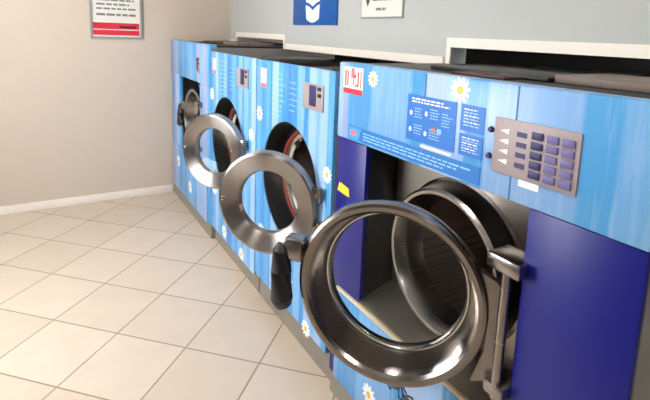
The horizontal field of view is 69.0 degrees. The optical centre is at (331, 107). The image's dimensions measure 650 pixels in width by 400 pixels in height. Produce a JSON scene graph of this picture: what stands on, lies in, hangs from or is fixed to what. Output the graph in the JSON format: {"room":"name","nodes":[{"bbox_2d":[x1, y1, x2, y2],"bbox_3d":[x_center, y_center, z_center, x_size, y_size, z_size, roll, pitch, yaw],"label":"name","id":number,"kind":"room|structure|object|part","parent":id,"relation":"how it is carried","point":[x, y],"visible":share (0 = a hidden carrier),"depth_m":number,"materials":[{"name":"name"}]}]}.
{"room":"laundry","nodes":[
{"label":"laundry","id":0,"kind":"room"},
{"bbox_2d":[0,0,282,206],"bbox_3d":[-1.799,-0.546,4.026,4.000,2.700,0.100,-3,10,-31],"label":"wall","id":1,"kind":"structure","parent":0,"point":[81,115],"depth_m":3.92,"materials":[{"name":"beige paint"}]},
{"bbox_2d":[0,184,172,214],"bbox_3d":[-2.461,0.799,3.793,2.296,0.068,0.014,-3,10,-31],"label":"baseboard","id":2,"kind":"structure","parent":1,"relation":"attached to","point":[10,209],"depth_m":4.00,"materials":[{"name":"white wood"}]},
{"bbox_2d":[89,0,142,38],"bbox_3d":[-1.787,-0.858,3.908,0.400,0.560,0.018,-3,10,-31],"label":"framed poster","id":3,"kind":"object","parent":1,"relation":"attached to","point":[119,19],"visible":1,"depth_m":3.92,"materials":[{"name":"white paper"}]},
{"bbox_2d":[0,191,337,399],"bbox_3d":[-0.013,1.373,1.253,4.000,0.100,7.200,-3,10,-31],"label":"floor","id":4,"kind":"structure","parent":0,"point":[131,298],"depth_m":2.48,"materials":[{"name":"tile"}]},
{"bbox_2d":[171,40,334,238],"bbox_3d":[-0.738,0.144,4.037,1.042,1.413,1.130,-3,10,-31],"label":"washing machine","id":5,"kind":"object","parent":4,"relation":"on","point":[190,60],"visible":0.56,"depth_m":3.65,"materials":[{"name":"blue metal"}]},
{"bbox_3d":[-1.353,0.198,4.153,0.020,0.994,0.307,-3,10,-31],"label":"post","id":6,"kind":"part","parent":5,"relation":"part of","materials":[{"name":"blue metal"}]},
{"bbox_3d":[-1.269,0.053,3.965,0.068,0.198,0.069,-3,10,-31],"label":"door handle","id":7,"kind":"part","parent":5,"relation":"part of","materials":[{"name":"black plastic"}]},
{"bbox_3d":[-1.153,0.568,3.857,0.040,0.386,1.030,-3,10,-31],"label":"panel","id":8,"kind":"part","parent":5,"relation":"part of","materials":[{"name":"blue metal"}]},
{"bbox_3d":[-1.051,0.088,3.759,0.120,0.490,0.490,-4,11,-33],"label":"door","id":9,"kind":"part","parent":5,"relation":"part of","materials":[{"name":"metal"}]},
{"bbox_3d":[-1.107,-0.374,3.717,0.054,0.287,1.126,-3,10,-31],"label":"control panel","id":10,"kind":"part","parent":5,"relation":"part of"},
{"bbox_3d":[-0.916,0.326,3.442,0.020,0.994,0.252,-3,10,-31],"label":"post","id":11,"kind":"part","parent":5,"relation":"part of","materials":[{"name":"blue metal"}]},
{"bbox_3d":[-0.673,-0.528,3.955,0.950,0.012,1.130,-3,10,-31],"label":"lid","id":12,"kind":"part","parent":5,"relation":"part of","materials":[{"name":"black plastic"}]},
{"bbox_2d":[183,51,361,292],"bbox_3d":[-0.349,0.328,3.140,1.222,1.355,0.825,-3,10,-31],"label":"washing machine","id":13,"kind":"object","parent":4,"relation":"on","point":[232,119],"visible":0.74,"depth_m":2.84,"materials":[{"name":"blue metal"}]},
{"bbox_3d":[-0.705,0.256,2.819,0.454,0.454,0.058,7,10,26],"label":"door","id":14,"kind":"part","parent":13,"relation":"part of","materials":[{"name":"metal"}]},
{"bbox_3d":[-0.630,0.284,2.959,0.016,1.233,0.817,-3,10,-31],"label":"panel","id":15,"kind":"part","parent":13,"relation":"part of","materials":[{"name":"blue metal"}]},
{"bbox_3d":[-0.202,-0.296,3.118,0.932,0.015,0.825,-3,10,-31],"label":"lid","id":16,"kind":"part","parent":13,"relation":"part of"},
{"bbox_2d":[219,59,339,379],"bbox_3d":[0.049,0.453,2.436,1.280,1.355,0.800,-3,10,-31],"label":"washing machine","id":17,"kind":"object","parent":4,"relation":"on","point":[294,160],"visible":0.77,"depth_m":2.11,"materials":[{"name":"blue metal"}]},
{"bbox_3d":[-0.281,0.411,2.066,0.460,0.460,0.058,5,9,17],"label":"door","id":18,"kind":"part","parent":17,"relation":"part of","materials":[{"name":"metal"}]},
{"bbox_3d":[-0.206,0.396,2.269,0.016,1.208,0.792,-3,10,-31],"label":"panel","id":19,"kind":"part","parent":17,"relation":"part of","materials":[{"name":"blue metal"}]},
{"bbox_3d":[0.221,-0.172,2.429,0.932,0.015,0.800,-3,10,-31],"label":"lid","id":20,"kind":"part","parent":17,"relation":"part of","materials":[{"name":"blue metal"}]},
{"bbox_2d":[270,62,649,399],"bbox_3d":[0.543,0.576,1.583,1.430,1.413,1.130,-3,10,-31],"label":"washing machine","id":21,"kind":"object","parent":4,"relation":"on","point":[487,235],"visible":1,"depth_m":1.26,"materials":[{"name":"blue metal"}]},
{"bbox_3d":[-0.149,0.496,1.401,0.067,0.198,0.071,-3,10,-31],"label":"door handle","id":22,"kind":"part","parent":21,"relation":"part of","materials":[{"name":"black plastic"}]},
{"bbox_3d":[0.063,0.617,1.848,0.020,1.004,0.192,-3,10,-31],"label":"post","id":23,"kind":"part","parent":21,"relation":"part of","materials":[{"name":"blue paint"}]},
{"bbox_3d":[0.169,0.511,1.348,0.534,0.534,0.120,6,10,21],"label":"door","id":24,"kind":"part","parent":21,"relation":"part of","materials":[{"name":"metal"}]},
{"bbox_3d":[0.293,0.991,1.503,0.040,0.386,1.030,-3,10,-31],"label":"panel","id":25,"kind":"part","parent":21,"relation":"part of","materials":[{"name":"blue metal"}]},
{"bbox_2d":[388,385,412,399],"bbox_3d":[0.183,0.926,1.639,0.007,0.070,0.321,-3,10,-31],"label":"print","id":26,"kind":"object","parent":21,"relation":"attached to","point":[398,393],"depth_m":1.57},
{"bbox_3d":[0.224,0.133,1.508,0.004,0.049,0.632,-3,10,-31],"label":"info panel","id":27,"kind":"part","parent":21,"relation":"part of","materials":[{"name":"blue plastic"}]},
{"bbox_3d":[0.288,0.040,1.392,0.003,0.142,0.205,-3,10,-31],"label":"info panel","id":28,"kind":"part","parent":21,"relation":"part of","materials":[{"name":"blue plastic"}]},
{"bbox_3d":[0.334,0.758,1.530,0.140,0.065,0.665,-3,10,-31],"label":"sill","id":29,"kind":"part","parent":21,"relation":"part of","materials":[{"name":"metal"}]},
{"bbox_3d":[0.392,0.454,1.548,0.008,0.563,0.579,-3,10,-31],"label":"drum plate","id":30,"kind":"part","parent":21,"relation":"part of","materials":[{"name":"metal"}]},
{"bbox_3d":[0.370,0.102,1.264,0.003,0.060,0.082,-3,10,-31],"label":"info panel","id":31,"kind":"part","parent":21,"relation":"part of","materials":[{"name":"blue plastic"}]},
{"bbox_3d":[0.372,0.029,1.252,0.003,0.072,0.082,-3,10,-31],"label":"info panel","id":32,"kind":"part","parent":21,"relation":"part of","materials":[{"name":"blue plastic"}]},
{"bbox_3d":[0.401,0.573,1.235,0.053,0.310,0.024,6,10,21],"label":"hinge plate","id":33,"kind":"part","parent":21,"relation":"part of","materials":[{"name":"metal"}]},
{"bbox_3d":[0.339,0.049,1.363,0.054,0.287,1.126,-3,10,-31],"label":"control panel","id":34,"kind":"part","parent":21,"relation":"part of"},
{"bbox_3d":[0.424,0.571,1.188,0.026,0.350,0.026,-3,10,-31],"label":"hinge rod","id":35,"kind":"part","parent":21,"relation":"part of","materials":[{"name":"metal"}]},
{"bbox_3d":[0.773,-0.106,1.602,0.950,0.012,1.130,-3,10,-31],"label":"lid","id":36,"kind":"part","parent":21,"relation":"part of","materials":[{"name":"black plastic"}]},
{"bbox_3d":[0.527,0.753,1.094,0.020,1.004,0.265,-3,10,-31],"label":"post","id":37,"kind":"part","parent":21,"relation":"part of","materials":[{"name":"blue paint"}]},
{"bbox_2d":[231,0,649,63],"bbox_3d":[0.914,-0.738,1.444,0.090,1.322,7.000,-3,10,-31],"label":"wall","id":38,"kind":"structure","parent":0,"point":[425,27],"depth_m":2.06,"materials":[{"name":"grey paint"}]},
{"bbox_2d":[293,0,338,24],"bbox_3d":[-0.113,-0.767,3.040,0.014,0.460,0.580,-3,10,-31],"label":"wall sign","id":39,"kind":"object","parent":38,"relation":"attached to","point":[305,12],"visible":1,"depth_m":3.03,"materials":[{"name":"blue plastic"}]},
{"bbox_2d":[361,0,404,18],"bbox_3d":[0.257,-0.562,2.450,0.011,0.190,0.360,-3,10,-31],"label":"notice","id":40,"kind":"object","parent":38,"relation":"attached to","point":[370,9],"visible":1,"depth_m":2.44,"materials":[{"name":"paper"}]},
{"bbox_2d":[366,0,384,10],"bbox_3d":[0.259,-0.570,2.437,0.001,0.130,0.284,-3,10,-31],"label":"print","id":41,"kind":"object","parent":40,"relation":"attached to","point":[371,5],"depth_m":2.49},
{"bbox_2d":[230,32,649,63],"bbox_3d":[0.071,-0.372,2.779,0.008,0.125,3.990,-3,10,-31],"label":"trim","id":42,"kind":"structure","parent":38,"relation":"attached to","point":[641,51],"depth_m":1.87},
{"bbox_2d":[335,48,649,73],"bbox_3d":[1.705,-0.105,2.044,0.100,2.700,7.000,-3,10,-31],"label":"wall","id":43,"kind":"structure","parent":0,"point":[634,65],"depth_m":2.69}
]}

